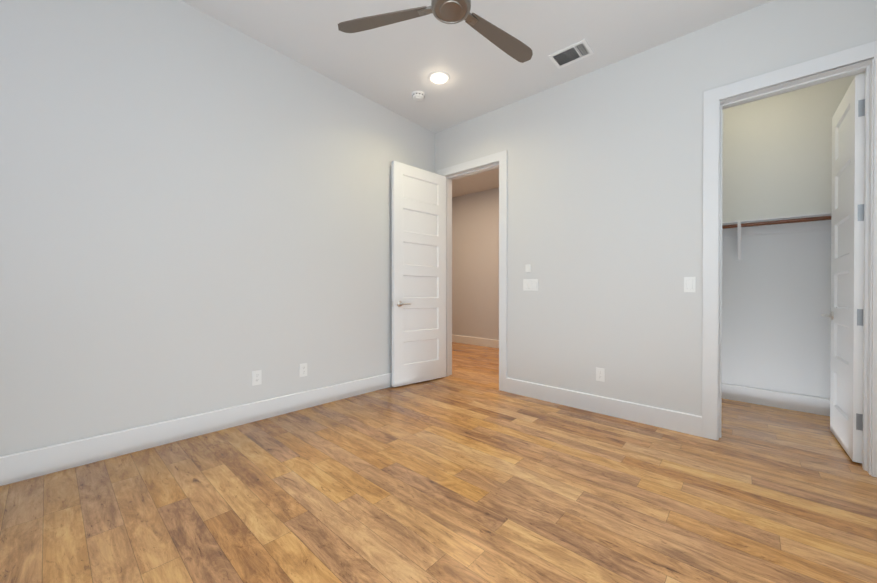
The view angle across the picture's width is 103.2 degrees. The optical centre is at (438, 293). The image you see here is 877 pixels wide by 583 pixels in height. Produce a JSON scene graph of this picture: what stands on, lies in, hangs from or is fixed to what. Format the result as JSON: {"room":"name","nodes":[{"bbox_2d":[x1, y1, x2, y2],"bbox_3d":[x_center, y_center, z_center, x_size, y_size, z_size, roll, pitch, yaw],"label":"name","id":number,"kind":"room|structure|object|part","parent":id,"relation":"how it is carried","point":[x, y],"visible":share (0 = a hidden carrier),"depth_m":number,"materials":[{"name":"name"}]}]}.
{"room":"empty bedroom","nodes":[
{"label":"empty bedroom","id":0,"kind":"room"},
{"bbox_2d":[0,0,434,455],"bbox_3d":[-1.356,-0.497,2.941,0.140,3.040,3.800,0,0,42],"label":"wall","id":1,"kind":"structure","parent":0,"point":[195,211],"depth_m":2.35,"materials":[{"name":"paint"}]},
{"bbox_2d":[0,372,391,485],"bbox_3d":[-1.297,0.930,2.896,0.018,0.186,3.800,0,0,42],"label":"baseboard","id":2,"kind":"structure","parent":1,"relation":"attached to","point":[23,465],"depth_m":2.29,"materials":[{"name":"paint"}]},
{"bbox_2d":[252,370,261,385],"bbox_3d":[-1.435,0.666,2.746,0.008,0.116,0.070,0,0,42],"label":"electrical outlet","id":3,"kind":"object","parent":1,"relation":"attached to","point":[256,377],"visible":1,"depth_m":2.75,"materials":[{"name":"white plastic"}]},
{"bbox_2d":[299,363,306,376],"bbox_3d":[-1.179,0.669,3.035,0.008,0.116,0.070,0,0,42],"label":"electrical outlet","id":4,"kind":"object","parent":1,"relation":"attached to","point":[302,369],"visible":1,"depth_m":3.03,"materials":[{"name":"white plastic"}]},
{"bbox_2d":[0,342,876,582],"bbox_3d":[-0.245,1.066,3.568,6.980,0.241,6.480,0,0,42],"label":"floor","id":5,"kind":"structure","parent":0,"point":[467,471],"depth_m":1.72,"materials":[{"name":"brown wood"}]},
{"bbox_2d":[452,187,498,339],"bbox_3d":[1.860,-0.466,5.930,6.980,3.077,0.140,0,0,42],"label":"wall","id":6,"kind":"structure","parent":0,"point":[475,264],"depth_m":6.83,"materials":[{"name":"paint"}]},
{"bbox_2d":[452,335,498,347],"bbox_3d":[1.157,0.947,6.456,4.960,0.202,0.018,0,0,42],"label":"baseboard","id":7,"kind":"structure","parent":6,"relation":"attached to","point":[476,341],"depth_m":6.82,"materials":[{"name":"paint"}]},
{"bbox_2d":[181,0,772,196],"bbox_3d":[-0.245,-2.034,3.551,6.980,0.241,6.480,0,0,42],"label":"ceiling","id":8,"kind":"structure","parent":0,"point":[392,67],"depth_m":2.72,"materials":[{"name":"paint"}]},
{"bbox_2d":[412,91,424,100],"bbox_3d":[-0.202,-1.960,3.461,0.132,0.048,0.132,0,0,42],"label":"smoke detector","id":9,"kind":"object","parent":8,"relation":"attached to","point":[418,95],"visible":1,"depth_m":3.43,"materials":[{"name":"white plastic"}]},
{"bbox_2d":[338,0,532,62],"bbox_3d":[0.118,-1.705,1.876,1.112,0.533,1.048,0,0,42],"label":"fan","id":10,"kind":"object","parent":8,"relation":"hanging from","point":[450,11],"visible":1,"depth_m":1.88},
{"bbox_2d":[428,71,449,84],"bbox_3d":[0.004,-1.975,3.189,0.196,0.010,0.196,0,0,42],"label":"recessed light","id":11,"kind":"object","parent":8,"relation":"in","point":[438,77],"visible":1,"depth_m":3.18,"materials":[{"name":"white plastic"}]},
{"bbox_2d":[548,39,593,68],"bbox_3d":[1.087,-1.956,2.847,0.295,0.015,0.210,0,0,42],"label":"ceiling vent","id":12,"kind":"object","parent":8,"relation":"in","point":[573,53],"visible":1,"depth_m":2.84,"materials":[{"name":"white metal"}]},
{"bbox_2d":[435,0,876,415],"bbox_3d":[1.335,-0.459,3.186,3.840,3.043,0.140,0,0,42],"label":"wall","id":13,"kind":"structure","parent":0,"point":[605,208],"depth_m":2.90,"materials":[{"name":"paint"}]},
{"bbox_2d":[392,161,445,386],"bbox_3d":[-0.207,-0.203,3.977,0.167,2.419,0.789,0,0,42],"label":"entry door","id":14,"kind":"structure","parent":13,"relation":"in","point":[418,275],"depth_m":3.92,"materials":[{"name":"paint"}]},
{"bbox_3d":[-0.413,0.112,3.757,0.153,0.064,0.182,0,0,42],"label":"handle","id":15,"kind":"part","parent":14,"relation":"part of","materials":[{"name":"silver metal"}]},
{"bbox_2d":[437,150,507,391],"bbox_3d":[0.406,-0.239,4.015,0.974,2.537,0.180,0,0,42],"label":"door frame","id":16,"kind":"structure","parent":13,"relation":"attached to","point":[501,157],"depth_m":3.71,"materials":[{"name":"paint"}]},
{"bbox_2d":[525,264,530,271],"bbox_3d":[0.894,-0.252,3.478,0.054,0.077,0.011,0,0,42],"label":"light switch","id":17,"kind":"object","parent":13,"relation":"attached to","point":[527,268],"visible":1,"depth_m":3.47,"materials":[{"name":"white plastic"}]},
{"bbox_2d":[523,279,537,290],"bbox_3d":[0.916,-0.086,3.459,0.162,0.117,0.012,0,0,42],"label":"light switch","id":18,"kind":"object","parent":13,"relation":"attached to","point":[530,284],"visible":1,"depth_m":3.46,"materials":[{"name":"white plastic"}]},
{"bbox_2d":[596,367,604,381],"bbox_3d":[1.409,0.707,3.028,0.070,0.116,0.008,0,0,42],"label":"electrical outlet","id":19,"kind":"object","parent":13,"relation":"attached to","point":[600,374],"visible":1,"depth_m":3.02,"materials":[{"name":"white plastic"}]},
{"bbox_2d":[506,378,701,436],"bbox_3d":[1.326,0.968,3.096,1.635,0.166,0.018,0,0,42],"label":"baseboard","id":20,"kind":"structure","parent":13,"relation":"attached to","point":[686,423],"depth_m":2.95,"materials":[{"name":"paint"}]},
{"bbox_2d":[684,277,695,291],"bbox_3d":[1.881,-0.067,2.602,0.070,0.116,0.012,0,0,42],"label":"light switch","id":21,"kind":"object","parent":13,"relation":"attached to","point":[689,284],"visible":1,"depth_m":2.60,"materials":[{"name":"white plastic"}]},
{"bbox_2d":[702,41,876,476],"bbox_3d":[2.320,-0.202,2.316,0.884,2.536,0.180,0,0,42],"label":"door frame","id":22,"kind":"structure","parent":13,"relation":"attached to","point":[866,67],"depth_m":2.31,"materials":[{"name":"paint"}]},
{"bbox_2d":[821,73,864,462],"bbox_3d":[2.818,-0.150,2.407,0.164,2.417,0.716,0,0,42],"label":"closet door","id":23,"kind":"structure","parent":13,"relation":"in","point":[845,315],"depth_m":2.30,"materials":[{"name":"paint"}]},
{"bbox_3d":[2.992,0.169,2.604,0.164,0.065,0.193,0,0,42],"label":"handle","id":24,"kind":"part","parent":23,"relation":"part of","materials":[{"name":"silver metal"}]},
{"bbox_2d":[722,72,864,398],"bbox_3d":[3.069,-0.435,3.452,1.600,3.019,0.140,0,0,42],"label":"wall","id":25,"kind":"structure","parent":0,"point":[776,287],"depth_m":3.25,"materials":[{"name":"paint"}]},
{"bbox_2d":[722,383,829,415],"bbox_3d":[3.015,0.991,3.402,1.596,0.165,0.018,0,0,42],"label":"baseboard","id":26,"kind":"structure","parent":25,"relation":"attached to","point":[805,403],"depth_m":3.25,"materials":[{"name":"paint"}]},
{"bbox_2d":[722,212,830,259],"bbox_3d":[2.920,-0.505,3.286,1.596,0.357,0.306,0,0,42],"label":"closet shelf","id":27,"kind":"object","parent":25,"relation":"attached to","point":[739,229],"visible":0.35,"depth_m":3.18,"materials":[{"name":"paint"}]},
{"bbox_3d":[2.832,-0.629,3.187,1.560,0.050,0.033,0,0,42],"label":"rod","id":28,"kind":"part","parent":27,"relation":"part of","materials":[{"name":"brown wood"}]}
]}

